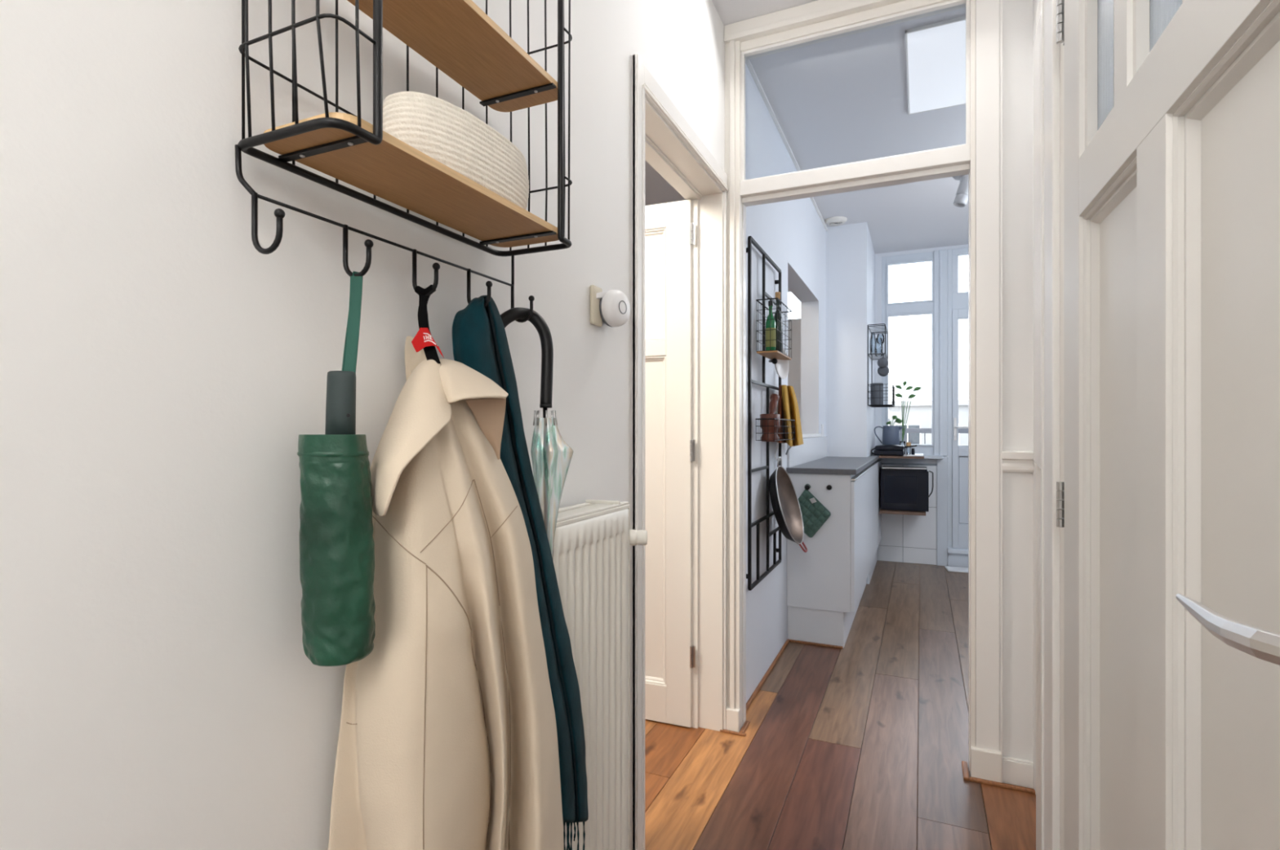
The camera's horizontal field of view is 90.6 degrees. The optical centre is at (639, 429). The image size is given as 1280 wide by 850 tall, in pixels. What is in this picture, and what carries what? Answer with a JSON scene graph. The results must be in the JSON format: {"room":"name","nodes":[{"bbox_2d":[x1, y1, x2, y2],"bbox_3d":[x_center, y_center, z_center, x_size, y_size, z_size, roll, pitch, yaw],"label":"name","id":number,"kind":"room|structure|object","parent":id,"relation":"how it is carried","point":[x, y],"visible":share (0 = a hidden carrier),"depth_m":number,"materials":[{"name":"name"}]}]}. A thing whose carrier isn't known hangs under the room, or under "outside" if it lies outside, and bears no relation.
{"room":"entrance hallway","nodes":[
{"label":"entrance hallway","id":0,"kind":"room"},
{"bbox_2d":[0,0,826,849],"bbox_3d":[0.158,-0.200,2.173,0.145,2.700,7.900,0,0,24],"label":"wall","id":1,"kind":"structure","parent":0,"point":[162,373],"depth_m":0.68,"materials":[{"name":"paint"}]},
{"bbox_2d":[235,0,572,322],"bbox_3d":[-0.273,-0.497,0.869,0.156,0.625,0.480,0,0,24],"label":"wall rack","id":2,"kind":"object","parent":1,"relation":"attached to","point":[458,37],"visible":0.93,"depth_m":0.84,"materials":[{"name":"black metal"}]},
{"bbox_2d":[297,271,375,666],"bbox_3d":[-0.352,0.038,0.735,0.078,0.462,0.077,0,0,44],"label":"umbrella","id":3,"kind":"object","parent":2,"relation":"hanging from","point":[337,544],"visible":1,"depth_m":0.71,"materials":[{"name":"teal fabric"}]},
{"bbox_2d":[328,284,564,849],"bbox_3d":[-0.234,0.414,0.907,0.190,1.230,0.400,0,0,24],"label":"coat","id":4,"kind":"object","parent":2,"relation":"hanging from","point":[447,740],"visible":0.98,"depth_m":0.81,"materials":[{"name":"beige fabric"}]},
{"bbox_2d":[382,91,528,209],"bbox_3d":[-0.255,-0.373,0.905,0.122,0.096,0.266,0,0,24],"label":"rope basket","id":5,"kind":"object","parent":2,"relation":"on","point":[437,127],"visible":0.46,"depth_m":0.82,"materials":[{"name":"fabric"}]},
{"bbox_2d":[452,295,588,849],"bbox_3d":[-0.179,0.271,1.042,0.109,0.972,0.291,0,0,24],"label":"scarf","id":6,"kind":"object","parent":2,"relation":"hanging from","point":[479,337],"visible":0.8,"depth_m":1.03,"materials":[{"name":"fabric"}]},
{"bbox_2d":[500,306,557,539],"bbox_3d":[-0.187,0.204,1.091,0.142,0.832,0.055,0,0,-15],"label":"clear umbrella","id":7,"kind":"object","parent":2,"relation":"hanging from","point":[512,314],"visible":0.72,"depth_m":1.10,"materials":[{"name":"clear plastic"},{"name":"black plastic"},{"name":"black metal"}]},
{"bbox_2d":[542,499,647,849],"bbox_3d":[-0.118,0.652,1.300,0.123,0.996,0.383,0,0,29],"label":"radiator","id":8,"kind":"object","parent":1,"relation":"attached to","point":[590,542],"visible":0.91,"depth_m":1.28,"materials":[{"name":"white metal"}]},
{"bbox_2d":[542,501,629,528],"bbox_3d":[-0.127,0.167,1.276,0.084,0.014,0.324,0,0,24],"label":"grille","id":9,"kind":"object","parent":8,"relation":"attached to","point":[582,515],"depth_m":1.27,"materials":[{"name":"white metal"}]},
{"bbox_2d":[590,284,630,326],"bbox_3d":[-0.070,-0.285,1.477,0.054,0.090,0.113,0,0,34],"label":"thermostat","id":10,"kind":"object","parent":1,"relation":"attached to","point":[611,307],"visible":1,"depth_m":1.46,"materials":[{"name":"beige plastic"}]},
{"bbox_2d":[632,53,728,849],"bbox_3d":[0.096,0.085,2.068,0.157,2.130,0.852,0,0,24],"label":"door frame","id":11,"kind":"structure","parent":1,"relation":"in","point":[654,141],"depth_m":2.41,"materials":[{"name":"white paint"}]},
{"bbox_2d":[644,199,695,727],"bbox_3d":[-0.151,0.130,2.589,0.797,2.029,0.048,0,0,23],"label":"door","id":12,"kind":"structure","parent":11,"relation":"attached to","point":[669,228],"depth_m":2.46,"materials":[{"name":"white paint"}]},
{"bbox_2d":[720,720,750,736],"bbox_3d":[0.373,1.145,2.441,0.100,0.010,0.116,0,0,24],"label":"trim","id":13,"kind":"structure","parent":1,"relation":"attached to","point":[745,725],"depth_m":2.40,"materials":[{"name":"brown wood"}]},
{"bbox_2d":[746,235,781,590],"bbox_3d":[0.563,-0.068,2.868,0.031,1.449,0.629,0,0,24],"label":"wall rack","id":14,"kind":"object","parent":1,"relation":"attached to","point":[751,241],"visible":0.81,"depth_m":2.59,"materials":[{"name":"black metal"}]},
{"bbox_2d":[768,358,777,364],"bbox_3d":[0.598,-0.308,2.869,0.026,0.031,0.127,0,0,-2],"label":"hook","id":15,"kind":"object","parent":1,"relation":"attached to","point":[774,361],"visible":1,"depth_m":2.81,"materials":[{"name":"black metal"}]},
{"bbox_2d":[755,297,791,359],"bbox_3d":[0.594,-0.435,2.789,0.093,0.226,0.326,0,0,24],"label":"wire basket","id":16,"kind":"object","parent":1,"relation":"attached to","point":[771,354],"visible":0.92,"depth_m":2.73,"materials":[{"name":"black metal"}]},
{"bbox_2d":[765,300,776,350],"bbox_3d":[0.567,-0.445,2.746,0.045,0.227,0.045,0,0,24],"label":"bottle","id":17,"kind":"object","parent":16,"relation":"in","point":[773,332],"visible":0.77,"depth_m":2.73,"materials":[{"name":"green glass"}]},
{"bbox_2d":[773,291,782,352],"bbox_3d":[0.608,-0.469,2.794,0.042,0.275,0.042,0,0,24],"label":"bottle","id":18,"kind":"object","parent":16,"relation":"in","point":[777,293],"visible":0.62,"depth_m":2.78,"materials":[{"name":"clear glass"}]},
{"bbox_2d":[774,348,788,378],"bbox_3d":[0.641,-0.316,2.887,0.031,0.174,0.108,0,0,45],"label":"strainer","id":19,"kind":"object","parent":16,"relation":"hanging from","point":[781,366],"visible":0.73,"depth_m":2.90,"materials":[{"name":"white plastic"}]},
{"bbox_2d":[755,417,795,440],"bbox_3d":[0.614,-0.001,2.846,0.083,0.094,0.466,0,0,24],"label":"wire basket","id":20,"kind":"object","parent":1,"relation":"attached to","point":[757,419],"visible":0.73,"depth_m":2.69,"materials":[{"name":"black metal"}]},
{"bbox_2d":[760,413,779,441],"bbox_3d":[0.557,-0.008,2.712,0.084,0.118,0.084,0,0,24],"label":"mortar","id":21,"kind":"object","parent":20,"relation":"in","point":[765,422],"visible":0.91,"depth_m":2.68,"materials":[{"name":"red wood"}]},
{"bbox_2d":[768,393,779,413],"bbox_3d":[0.577,-0.088,2.747,0.040,0.138,0.097,0,0,24],"label":"pestle","id":22,"kind":"object","parent":21,"relation":"in","point":[774,397],"visible":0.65,"depth_m":2.74,"materials":[{"name":"red wood"}]},
{"bbox_2d":[774,441,781,460],"bbox_3d":[0.640,0.093,2.958,0.045,0.110,0.006,0,0,24],"label":"s-hook","id":23,"kind":"object","parent":20,"relation":"hanging from","point":[777,442],"visible":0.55,"depth_m":2.96,"materials":[{"name":"silver metal"}]},
{"bbox_2d":[745,59,828,231],"bbox_3d":[0.910,-1.535,3.666,0.018,0.030,2.560,0,0,24],"label":"trim","id":24,"kind":"structure","parent":1,"relation":"attached to","point":[748,62],"depth_m":3.13,"materials":[{"name":"white paint"}]},
{"bbox_2d":[768,456,807,552],"bbox_3d":[0.692,0.343,2.933,0.162,0.436,0.372,0,0,24],"label":"steel pan","id":25,"kind":"object","parent":1,"relation":"attached to","point":[785,504],"visible":1,"depth_m":3.00,"materials":[{"name":"black"}]},
{"bbox_2d":[782,384,804,454],"bbox_3d":[0.779,-0.050,3.179,0.055,0.338,0.527,0,0,24],"label":"towel","id":26,"kind":"object","parent":1,"relation":"hanging from","point":[790,406],"visible":0.95,"depth_m":3.10,"materials":[{"name":"fabric"}]},
{"bbox_2d":[746,639,843,710],"bbox_3d":[0.725,1.143,2.914,0.290,0.014,1.034,0,0,24],"label":"trim","id":27,"kind":"structure","parent":1,"relation":"attached to","point":[762,682],"depth_m":3.14,"materials":[{"name":"brown wood"}]},
{"bbox_2d":[786,435,827,467],"bbox_3d":[1.116,0.128,4.137,0.012,0.155,1.527,0,0,24],"label":"backsplash","id":28,"kind":"structure","parent":1,"relation":"attached to","point":[816,447],"depth_m":3.99,"materials":[{"name":"white tile"}]},
{"bbox_2d":[821,424,823,436],"bbox_3d":[1.338,0.020,4.636,0.013,0.120,0.080,0,0,24],"label":"wall switch","id":29,"kind":"object","parent":1,"relation":"attached to","point":[822,425],"visible":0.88,"depth_m":4.61,"materials":[{"name":"white plastic"}]},
{"bbox_2d":[777,384,786,443],"bbox_3d":[0.683,-0.078,3.053,0.023,0.289,0.253,0,0,21],"label":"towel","id":30,"kind":"object","parent":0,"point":[780,411],"visible":0.38,"depth_m":2.98,"materials":[{"name":"fabric"}]},
{"bbox_2d":[787,320,800,420],"bbox_3d":[-1.120,-0.200,2.762,2.710,2.700,7.940,0,0,24],"label":"wall","id":31,"kind":"structure","parent":0,"point":[794,365],"depth_m":5.86,"materials":[{"name":"paint"}]},
{"bbox_2d":[787,288,800,320],"bbox_3d":[1.081,-1.160,6.063,0.955,0.300,0.040,0,0,24],"label":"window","id":32,"kind":"structure","parent":31,"relation":"in","point":[788,291],"depth_m":5.88,"materials":[{"name":"white"}]},
{"bbox_2d":[802,433,821,437],"bbox_3d":[0.987,0.039,4.004,0.155,0.022,1.140,0,0,24],"label":"sill","id":33,"kind":"structure","parent":31,"relation":"attached to","point":[804,435],"depth_m":4.15,"materials":[{"name":"white paint"}]},
{"bbox_2d":[644,0,968,253],"bbox_3d":[0.052,-1.600,2.274,5.250,0.100,8.000,0,0,24],"label":"ceiling","id":34,"kind":"structure","parent":0,"point":[842,100],"depth_m":3.21,"materials":[{"name":"white paint"}]},
{"bbox_2d":[824,216,847,226],"bbox_3d":[1.447,-1.535,4.675,0.159,0.030,0.159,0,0,24],"label":"smoke detector","id":35,"kind":"object","parent":34,"relation":"in","point":[834,220],"visible":1,"depth_m":4.64,"materials":[{"name":"white paint"}]},
{"bbox_2d":[905,15,965,115],"bbox_3d":[1.378,-1.544,2.681,0.457,0.012,0.700,0,0,24],"label":"skylight","id":36,"kind":"object","parent":34,"relation":"attached to","point":[935,52],"visible":0.51,"depth_m":2.67,"materials":[{"name":"white glass"}]},
{"bbox_2d":[951,173,968,207],"bbox_3d":[1.888,-1.426,3.702,0.125,0.249,0.109,0,0,24],"label":"ceiling spotlight","id":37,"kind":"object","parent":34,"relation":"attached to","point":[961,199],"visible":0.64,"depth_m":3.67,"materials":[{"name":"grey metal"}]},
{"bbox_2d":[644,560,1035,849],"bbox_3d":[0.052,1.210,2.274,5.250,0.120,8.000,0,0,24],"label":"floor","id":38,"kind":"structure","parent":0,"point":[863,744],"depth_m":2.23,"materials":[{"name":"brown wood"}]},
{"bbox_2d":[786,458,882,648],"bbox_3d":[1.453,0.693,4.473,0.354,0.915,2.484,0,0,24],"label":"base cabinet","id":39,"kind":"object","parent":38,"relation":"on","point":[826,584],"visible":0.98,"depth_m":3.37,"materials":[{"name":"white painted wood"},{"name":"grey laminate countertop"}]},
{"bbox_2d":[798,483,831,537],"bbox_3d":[0.896,0.431,3.366,0.228,0.286,0.028,0,0,24],"label":"pot holder","id":40,"kind":"object","parent":39,"relation":"hanging from","point":[815,514],"visible":0.73,"depth_m":3.35,"materials":[{"name":"green fabric"}]},
{"bbox_2d":[786,453,879,475],"bbox_3d":[1.456,0.220,4.474,0.358,0.030,2.480,0,0,24],"label":"countertop","id":41,"kind":"structure","parent":39,"relation":"on","point":[842,465],"depth_m":3.60,"materials":[{"name":"grey stone"}]},
{"bbox_2d":[879,453,924,458],"bbox_3d":[2.136,0.216,5.157,0.326,0.017,0.440,0,0,24],"label":"shelf","id":42,"kind":"object","parent":41,"relation":"attached to","point":[904,456],"visible":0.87,"depth_m":4.97,"materials":[{"name":"brown wood"}]},
{"bbox_2d":[871,444,916,455],"bbox_3d":[2.052,0.161,5.107,0.339,0.086,0.250,0,0,24],"label":"grill","id":43,"kind":"object","parent":42,"relation":"on","point":[891,450],"visible":0.99,"depth_m":5.01,"materials":[{"name":"black metal"}]},
{"bbox_2d":[874,425,904,444],"bbox_3d":[2.013,0.044,5.113,0.191,0.155,0.132,0,0,-13],"label":"pitcher","id":44,"kind":"object","parent":43,"relation":"on","point":[891,433],"visible":1,"depth_m":5.07,"materials":[{"name":"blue metal"}]},
{"bbox_2d":[906,453,923,456],"bbox_3d":[2.221,0.202,5.103,0.118,0.010,0.390,0,0,24],"label":"board","id":45,"kind":"object","parent":42,"relation":"on","point":[916,454],"visible":0.97,"depth_m":4.94,"materials":[{"name":"white plastic"}]},
{"bbox_2d":[906,441,911,454],"bbox_3d":[2.117,0.147,4.990,0.036,0.098,0.036,0,0,24],"label":"salt grinder","id":46,"kind":"object","parent":45,"relation":"on","point":[908,443],"visible":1,"depth_m":4.99,"materials":[{"name":"clear glass"}]},
{"bbox_2d":[911,448,915,454],"bbox_3d":[2.138,0.171,4.959,0.026,0.050,0.026,0,0,24],"label":"jar","id":47,"kind":"object","parent":45,"relation":"on","point":[913,451],"visible":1,"depth_m":4.95,"materials":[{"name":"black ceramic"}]},
{"bbox_2d":[944,565,968,573],"bbox_3d":[2.795,1.143,5.086,0.620,0.012,0.165,0,0,24],"label":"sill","id":48,"kind":"structure","parent":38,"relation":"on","point":[956,569],"depth_m":5.15,"materials":[{"name":"white"}]},
{"bbox_2d":[826,222,875,583],"bbox_3d":[1.747,-0.200,5.209,0.295,2.700,0.940,0,0,24],"label":"wall pier","id":49,"kind":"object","parent":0,"point":[850,251],"visible":0.57,"depth_m":4.79,"materials":[{"name":"paint"}]},
{"bbox_2d":[867,323,894,407],"bbox_3d":[1.882,-0.487,4.931,0.177,0.611,0.427,0,0,24],"label":"wire shelf","id":50,"kind":"object","parent":49,"relation":"attached to","point":[892,405],"visible":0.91,"depth_m":4.81,"materials":[{"name":"black metal"}]},
{"bbox_2d":[870,332,875,355],"bbox_3d":[1.780,-0.658,4.834,0.044,0.170,0.044,0,0,24],"label":"drinking glass","id":51,"kind":"object","parent":50,"relation":"on","point":[871,332],"visible":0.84,"depth_m":4.83,"materials":[{"name":"clear glass"}]},
{"bbox_2d":[870,382,883,404],"bbox_3d":[1.819,-0.274,4.860,0.094,0.166,0.094,0,0,24],"label":"canister","id":52,"kind":"object","parent":50,"relation":"on","point":[878,393],"visible":0.92,"depth_m":4.82,"materials":[{"name":"grey metal"}]},
{"bbox_2d":[875,337,882,356],"bbox_3d":[1.860,-0.643,4.929,0.055,0.140,0.055,0,0,24],"label":"drinking glass","id":53,"kind":"object","parent":50,"relation":"on","point":[880,337],"visible":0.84,"depth_m":4.92,"materials":[{"name":"clear glass"}]},
{"bbox_2d":[876,333,884,354],"bbox_3d":[1.822,-0.648,4.793,0.054,0.150,0.054,0,0,24],"label":"drinking glass","id":54,"kind":"object","parent":50,"relation":"on","point":[877,342],"visible":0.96,"depth_m":4.79,"materials":[{"name":"clear glass"}]},
{"bbox_2d":[877,353,888,368],"bbox_3d":[1.829,-0.520,4.763,0.080,0.111,0.035,0,0,13],"label":"measuring cup","id":55,"kind":"object","parent":50,"relation":"hanging from","point":[882,362],"visible":1,"depth_m":4.75,"materials":[{"name":"grey metal"}]},
{"bbox_2d":[877,354,888,376],"bbox_3d":[1.858,-0.493,4.827,0.086,0.171,0.035,0,0,13],"label":"measuring cup","id":56,"kind":"object","parent":50,"relation":"hanging from","point":[884,371],"visible":0.84,"depth_m":4.81,"materials":[{"name":"grey metal"}]},
{"bbox_2d":[875,244,968,565],"bbox_3d":[2.881,-0.200,5.275,2.315,2.700,0.140,0,0,24],"label":"wall","id":57,"kind":"structure","parent":0,"point":[910,539],"depth_m":5.44,"materials":[{"name":"paint"}]},
{"bbox_2d":[879,509,925,515],"bbox_3d":[2.181,0.662,5.244,0.340,0.020,0.515,0,0,24],"label":"shelf","id":58,"kind":"object","parent":57,"relation":"attached to","point":[882,511],"visible":0.47,"depth_m":5.03,"materials":[{"name":"brown wood"}]},
{"bbox_2d":[880,466,933,511],"bbox_3d":[2.205,0.476,5.228,0.390,0.344,0.454,0,0,24],"label":"microwave oven","id":59,"kind":"object","parent":58,"relation":"on","point":[902,487],"visible":1,"depth_m":5.06,"materials":[{"name":"black metal"}]},
{"bbox_2d":[881,248,947,455],"bbox_3d":[2.368,-0.650,5.470,0.520,1.740,0.100,0,0,24],"label":"window","id":60,"kind":"structure","parent":57,"relation":"in","point":[937,306],"depth_m":5.37,"materials":[{"name":"white wood"}]},
{"bbox_2d":[924,455,943,458],"bbox_3d":[2.307,0.233,5.437,0.536,0.025,0.080,0,0,24],"label":"window sill","id":61,"kind":"structure","parent":57,"relation":"attached to","point":[925,456],"depth_m":5.32,"materials":[{"name":"white"}]},
{"bbox_2d":[886,415,902,425],"bbox_3d":[2.181,0.048,5.442,0.129,0.341,0.097,0,0,16],"label":"potted plant","id":62,"kind":"object","parent":61,"relation":"on","point":[897,420],"visible":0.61,"depth_m":5.42,"materials":[{"name":"green plant"}]},
{"bbox_2d":[894,381,921,453],"bbox_3d":[2.296,-0.099,5.420,0.212,0.637,0.055,0,0,24],"label":"plant","id":63,"kind":"object","parent":61,"relation":"on","point":[916,388],"visible":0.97,"depth_m":5.42,"materials":[{"name":"green plant"}]},
{"bbox_2d":[946,247,968,567],"bbox_3d":[3.005,-0.185,5.159,0.895,2.670,0.152,0,0,24],"label":"door","id":64,"kind":"structure","parent":57,"relation":"in","point":[957,302],"depth_m":5.30,"materials":[{"name":"white"}]},
{"bbox_2d":[1002,0,1032,760],"bbox_3d":[1.887,-0.200,1.799,1.510,2.700,0.060,0,0,24],"label":"wall","id":65,"kind":"structure","parent":0,"point":[1017,15],"depth_m":2.06,"materials":[{"name":"paint"}]},
{"bbox_2d":[724,0,1002,782],"bbox_3d":[0.766,-0.200,2.275,0.933,2.700,0.100,0,0,24],"label":"door frame","id":66,"kind":"structure","parent":65,"relation":"in","point":[980,157],"depth_m":2.13,"materials":[{"name":"white paint"}]},
{"bbox_2d":[961,760,1035,794],"bbox_3d":[1.178,1.145,2.088,0.202,0.010,0.117,0,0,24],"label":"trim","id":67,"kind":"structure","parent":65,"relation":"attached to","point":[965,768],"depth_m":2.05,"materials":[{"name":"brown wood"}]},
{"bbox_2d":[1002,755,1033,788],"bbox_3d":[1.223,1.109,2.051,0.090,0.082,0.018,0,0,24],"label":"baseboard","id":68,"kind":"structure","parent":65,"relation":"attached to","point":[1015,771],"depth_m":2.04,"materials":[{"name":"white paint"}]},
{"bbox_2d":[1001,450,1034,472],"bbox_3d":[1.219,0.103,2.043,0.090,0.070,0.036,0,0,24],"label":"trim","id":69,"kind":"structure","parent":65,"relation":"attached to","point":[1019,461],"depth_m":2.04,"materials":[{"name":"white paint"}]},
{"bbox_2d":[1032,0,1039,794],"bbox_3d":[0.439,-0.200,0.101,0.140,2.700,4.340,0,0,24],"label":"wall","id":70,"kind":"structure","parent":0,"point":[1035,2],"depth_m":2.02,"materials":[{"name":"paint"}]},
{"bbox_2d":[1033,0,1064,849],"bbox_3d":[0.701,0.090,0.881,0.094,2.120,1.300,0,0,24],"label":"door frame","id":71,"kind":"structure","parent":70,"relation":"in","point":[1048,55],"depth_m":1.29,"materials":[{"name":"white paint"}]},
{"bbox_2d":[1056,0,1279,849],"bbox_3d":[0.617,0.127,0.765,0.111,2.034,0.930,0,0,24],"label":"door","id":72,"kind":"structure","parent":71,"relation":"attached to","point":[1168,496],"depth_m":0.72,"materials":[{"name":"white paint"}]},
{"bbox_3d":[3.109,1.220,5.770,4.000,0.100,0.930,0,0,24],"label":"floor","id":73,"kind":"structure","parent":0,"visible":0},
{"bbox_2d":[899,427,968,444],"bbox_3d":[3.257,0.578,6.103,3.800,1.185,0.040,0,0,24],"label":"balcony railing","id":74,"kind":"object","parent":73,"relation":"on","point":[908,430],"visible":0.02,"depth_m":6.29,"materials":[{"name":"white metal"}]},
{"label":"outside","id":75,"kind":"structure","parent":0,"visible":0},
{"bbox_3d":[25.607,10.300,57.670,120.000,0.300,113.800,0,0,24],"label":"ground","id":76,"kind":"structure","parent":75,"visible":0},
{"bbox_2d":[888,400,968,444],"bbox_3d":[19.902,4.200,41.494,6.900,11.900,10.000,0,0,24],"label":"apartment building","id":77,"kind":"structure","parent":76,"relation":"on","point":[920,412],"depth_m":38.37,"materials":[{"name":"paint"}]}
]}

